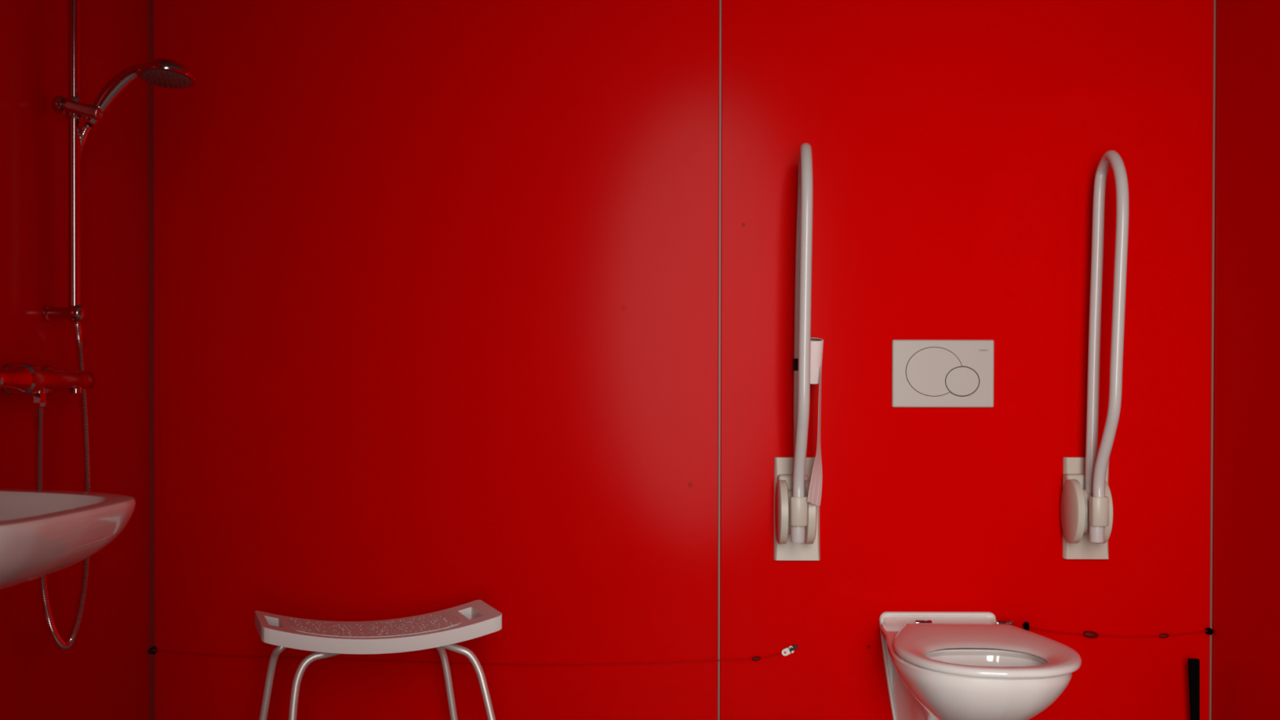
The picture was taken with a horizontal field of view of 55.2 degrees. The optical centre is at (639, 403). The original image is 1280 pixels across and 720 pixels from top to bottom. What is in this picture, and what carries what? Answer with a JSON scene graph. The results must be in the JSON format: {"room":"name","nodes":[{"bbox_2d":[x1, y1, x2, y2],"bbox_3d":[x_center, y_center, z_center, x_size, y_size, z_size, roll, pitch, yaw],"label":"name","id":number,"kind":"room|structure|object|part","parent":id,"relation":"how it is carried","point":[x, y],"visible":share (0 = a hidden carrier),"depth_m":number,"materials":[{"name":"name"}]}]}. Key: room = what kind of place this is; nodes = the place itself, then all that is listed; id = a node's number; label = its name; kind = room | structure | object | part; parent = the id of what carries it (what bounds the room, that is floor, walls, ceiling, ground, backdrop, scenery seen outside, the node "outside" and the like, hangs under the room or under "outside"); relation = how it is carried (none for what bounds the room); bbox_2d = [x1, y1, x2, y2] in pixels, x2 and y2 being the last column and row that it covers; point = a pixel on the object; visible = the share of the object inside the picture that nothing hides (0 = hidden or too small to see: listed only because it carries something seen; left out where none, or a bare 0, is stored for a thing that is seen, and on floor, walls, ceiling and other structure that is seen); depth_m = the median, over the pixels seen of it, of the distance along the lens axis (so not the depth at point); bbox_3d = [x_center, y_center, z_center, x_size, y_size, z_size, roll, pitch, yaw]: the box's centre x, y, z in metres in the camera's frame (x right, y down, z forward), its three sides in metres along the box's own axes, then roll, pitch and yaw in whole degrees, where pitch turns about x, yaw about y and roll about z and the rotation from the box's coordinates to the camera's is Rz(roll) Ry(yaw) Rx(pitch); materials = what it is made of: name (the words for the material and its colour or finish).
{"room":"accessible bathroom","nodes":[
{"label":"accessible bathroom","id":0,"kind":"room"},
{"bbox_2d":[0,0,149,719],"bbox_3d":[-1.209,-0.406,1.121,0.060,2.750,3.850,0,1,0],"label":"wall","id":1,"kind":"structure","parent":0,"point":[104,674],"depth_m":2.59,"materials":[{"name":"red laminate"}]},
{"bbox_2d":[0,362,95,395],"bbox_3d":[-1.135,-0.046,2.297,0.090,0.061,0.362,0,1,0],"label":"shower mixer","id":2,"kind":"object","parent":1,"relation":"attached to","point":[19,379],"visible":1,"depth_m":2.26,"materials":[{"name":"silver metal"}]},
{"bbox_3d":[-1.120,-0.044,2.161,0.052,0.052,0.091,0,1,0],"label":"temperature handle","id":3,"kind":"part","parent":2,"relation":"part of","materials":[{"name":"silver metal"}]},
{"bbox_3d":[-1.120,-0.045,2.223,0.060,0.060,0.039,0,1,0],"label":"control knob","id":4,"kind":"part","parent":2,"relation":"part of","materials":[{"name":"silver metal"}]},
{"bbox_2d":[35,387,46,393],"bbox_3d":[-1.119,-0.025,2.281,0.023,0.010,0.023,0,1,0],"label":"outlet","id":5,"kind":"object","parent":2,"relation":"attached to","point":[43,390],"depth_m":2.27,"materials":[{"name":"silver metal"}]},
{"bbox_2d":[32,122,93,649],"bbox_3d":[-1.114,-0.039,2.396,0.061,1.038,0.250,0,1,-6],"label":"shower hose","id":6,"kind":"object","parent":2,"relation":"hanging from","point":[39,399],"visible":0.61,"depth_m":2.42,"materials":[{"name":"silver metal"}]},
{"bbox_2d":[0,488,136,589],"bbox_3d":[-0.903,0.272,1.393,0.555,0.305,0.684,0,1,0],"label":"sink","id":7,"kind":"object","parent":1,"relation":"attached to","point":[43,532],"visible":1,"depth_m":1.39,"materials":[{"name":"white ceramic"}]},
{"bbox_2d":[42,0,106,322],"bbox_3d":[-1.119,-0.616,2.421,0.119,0.909,0.049,0,1,0],"label":"shower rail","id":8,"kind":"object","parent":1,"relation":"attached to","point":[73,108],"visible":1,"depth_m":2.42,"materials":[{"name":"silver metal"}]},
{"bbox_3d":[-1.145,-0.594,2.428,0.034,0.037,0.036,0,1,0],"label":"clamp knob","id":9,"kind":"part","parent":8,"relation":"part of","materials":[{"name":"silver metal"}]},
{"bbox_3d":[-1.123,-0.616,2.427,0.023,0.895,0.023,0,1,0],"label":"rail","id":10,"kind":"part","parent":8,"relation":"part of","materials":[{"name":"silver metal"}]},
{"bbox_3d":[-1.096,-0.579,2.409,0.066,0.038,0.022,0,1,-2],"label":"holder arm","id":11,"kind":"part","parent":8,"relation":"part of","materials":[{"name":"silver metal"}]},
{"bbox_2d":[83,103,106,125],"bbox_3d":[-1.082,-0.573,2.424,0.044,0.042,0.037,0,1,0],"label":"holder","id":12,"kind":"object","parent":8,"relation":"on","point":[93,113],"depth_m":2.40,"materials":[{"name":"silver metal"}]},
{"bbox_2d":[92,57,196,113],"bbox_3d":[-0.988,-0.620,2.422,0.213,0.121,0.111,0,1,0],"label":"shower","id":13,"kind":"object","parent":8,"relation":"on","point":[165,73],"visible":1,"depth_m":2.41,"materials":[{"name":"silver metal"}]},
{"bbox_3d":[-1.031,-0.618,2.423,0.127,0.118,0.033,0,1,0],"label":"handle","id":14,"kind":"part","parent":13,"relation":"part of","materials":[{"name":"silver metal"}]},
{"bbox_2d":[147,0,155,719],"bbox_3d":[-1.175,-0.423,2.940,0.009,2.750,0.012,0,1,0],"label":"trim","id":15,"kind":"structure","parent":1,"relation":"attached to","point":[150,2],"depth_m":2.94,"materials":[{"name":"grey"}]},
{"bbox_2d":[153,0,1213,719],"bbox_3d":[0.102,-0.421,2.986,2.563,2.750,0.080,0,1,0],"label":"wall","id":16,"kind":"structure","parent":0,"point":[436,282],"depth_m":2.95,"materials":[{"name":"red"}]},
{"bbox_3d":[-0.492,-0.421,2.951,1.362,2.750,0.010,0,1,0],"label":"panel","id":17,"kind":"part","parent":16,"relation":"part of","materials":[{"name":"red laminate"}]},
{"bbox_2d":[147,644,798,665],"bbox_3d":[-0.402,0.604,2.945,1.569,0.050,0.022,0,1,0],"label":"pull cord","id":18,"kind":"object","parent":16,"relation":"attached to","point":[153,650],"visible":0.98,"depth_m":2.94,"materials":[{"name":"red fabric"}]},
{"bbox_2d":[717,0,721,719],"bbox_3d":[0.193,-0.420,2.952,0.004,2.750,0.008,0,1,0],"label":"trim","id":19,"kind":"structure","parent":16,"relation":"attached to","point":[720,1],"depth_m":2.95,"materials":[{"name":"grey metal"}]},
{"bbox_2d":[773,142,820,560],"bbox_3d":[0.379,-0.111,2.826,0.111,0.975,0.244,0,1,0],"label":"grab rail","id":20,"kind":"object","parent":16,"relation":"attached to","point":[796,520],"visible":0.98,"depth_m":2.79,"materials":[{"name":"beige plastic"}]},
{"bbox_3d":[0.378,0.252,2.942,0.111,0.248,0.019,0,1,0],"label":"wall plate","id":21,"kind":"part","parent":20,"relation":"part of","materials":[{"name":"beige plastic"}]},
{"bbox_2d":[792,358,812,385],"bbox_3d":[0.389,-0.094,2.849,0.035,0.102,0.084,0,1,-34],"label":"paper holder","id":22,"kind":"object","parent":20,"relation":"attached to","point":[795,361],"visible":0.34,"depth_m":2.86,"materials":[{"name":"black plastic"}]},
{"bbox_2d":[807,337,823,506],"bbox_3d":[0.399,0.042,2.813,0.051,0.392,0.094,0,1,0],"label":"toilet roll","id":23,"kind":"object","parent":20,"relation":"attached to","point":[815,492],"visible":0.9,"depth_m":2.80,"materials":[{"name":"white paper"}]},
{"bbox_2d":[891,339,994,407],"bbox_3d":[0.729,-0.073,2.943,0.245,0.163,0.012,0,1,0],"label":"flush plate","id":24,"kind":"object","parent":16,"relation":"attached to","point":[926,373],"visible":1,"depth_m":2.94,"materials":[{"name":"grey plastic"}]},
{"bbox_3d":[0.788,-0.419,2.951,1.184,2.750,0.010,0,1,0],"label":"panel","id":25,"kind":"part","parent":16,"relation":"part of","materials":[{"name":"red laminate"}]},
{"bbox_2d":[879,611,1081,719],"bbox_3d":[0.721,0.695,2.652,0.375,0.384,0.608,0,1,0],"label":"toilet","id":26,"kind":"object","parent":16,"relation":"attached to","point":[939,665],"visible":1,"depth_m":2.55,"materials":[{"name":"white ceramic"}]},
{"bbox_2d":[883,616,995,623],"bbox_3d":[0.716,0.523,2.928,0.262,0.027,0.035,0,1,0],"label":"shelf","id":27,"kind":"object","parent":26,"relation":"attached to","point":[886,620],"depth_m":2.93,"materials":[{"name":"white ceramic"}]},
{"bbox_3d":[0.722,0.516,2.602,0.373,0.016,0.511,0,1,0],"label":"seat","id":28,"kind":"part","parent":26,"relation":"part of","materials":[{"name":"white plastic"}]},
{"bbox_2d":[1060,150,1128,559],"bbox_3d":[1.069,-0.104,2.826,0.119,0.956,0.245,0,1,0],"label":"grab rail","id":29,"kind":"object","parent":16,"relation":"attached to","point":[1086,507],"visible":1,"depth_m":2.85,"materials":[{"name":"beige plastic"}]},
{"bbox_3d":[1.074,0.250,2.942,0.108,0.245,0.019,0,1,0],"label":"wall plate","id":30,"kind":"part","parent":29,"relation":"part of","materials":[{"name":"beige plastic"}]},
{"bbox_2d":[1022,622,1213,638],"bbox_3d":[1.151,0.543,2.943,0.459,0.041,0.028,0,1,0],"label":"pull cord","id":31,"kind":"object","parent":16,"relation":"attached to","point":[1209,631],"visible":0.96,"depth_m":2.94,"materials":[{"name":"red fabric"}]},
{"bbox_3d":[1.148,0.548,2.943,0.437,0.026,0.002,0,1,0],"label":"cord","id":32,"kind":"part","parent":31,"relation":"part of","materials":[{"name":"red fabric"}]},
{"bbox_2d":[1211,0,1279,719],"bbox_3d":[1.414,-0.401,1.121,0.060,2.750,3.850,0,1,0],"label":"wall","id":33,"kind":"structure","parent":0,"point":[1246,663],"depth_m":2.80,"materials":[{"name":"red laminate"}]},
{"bbox_2d":[1208,0,1216,719],"bbox_3d":[1.380,-0.418,2.949,0.005,2.750,0.012,0,1,0],"label":"trim","id":34,"kind":"structure","parent":33,"relation":"attached to","point":[1214,1],"depth_m":2.95,"materials":[{"name":"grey metal"}]},
{"bbox_3d":[0.100,1.002,1.134,2.763,0.060,3.850,0,1,0],"label":"floor","id":35,"kind":"structure","parent":0,"visible":0},
{"bbox_2d":[254,600,502,719],"bbox_3d":[-0.554,0.701,2.621,0.597,0.511,0.288,0,1,-17],"label":"stool","id":36,"kind":"object","parent":35,"relation":"on","point":[440,630],"visible":1,"depth_m":2.58,"materials":[{"name":"white plastic"}]},
{"bbox_3d":[-0.726,0.713,2.639,0.292,0.465,0.077,0,1,-3],"label":"leg","id":37,"kind":"part","parent":36,"relation":"part of","materials":[{"name":"silver metal"}]},
{"bbox_3d":[-0.645,0.719,2.526,0.225,0.456,0.052,0,1,-29],"label":"leg","id":38,"kind":"part","parent":36,"relation":"part of","materials":[{"name":"silver metal"}]},
{"bbox_3d":[-0.561,0.479,2.619,0.504,0.068,0.209,0,1,-17],"label":"seat","id":39,"kind":"part","parent":36,"relation":"part of","materials":[{"name":"white plastic"}]},
{"bbox_3d":[-0.478,0.716,2.733,0.246,0.458,0.034,0,1,-40],"label":"leg","id":40,"kind":"part","parent":36,"relation":"part of","materials":[{"name":"silver metal"}]},
{"bbox_3d":[-0.390,0.719,2.598,0.310,0.457,0.054,0,1,0],"label":"leg","id":41,"kind":"part","parent":36,"relation":"part of","materials":[{"name":"silver metal"}]},
{"bbox_2d":[1187,658,1199,719],"bbox_3d":[1.315,0.781,2.899,0.094,0.354,0.094,0,1,0],"label":"toilet brush","id":42,"kind":"object","parent":35,"relation":"on","point":[1193,664],"visible":1,"depth_m":2.89,"materials":[{"name":"black plastic"}]}
]}

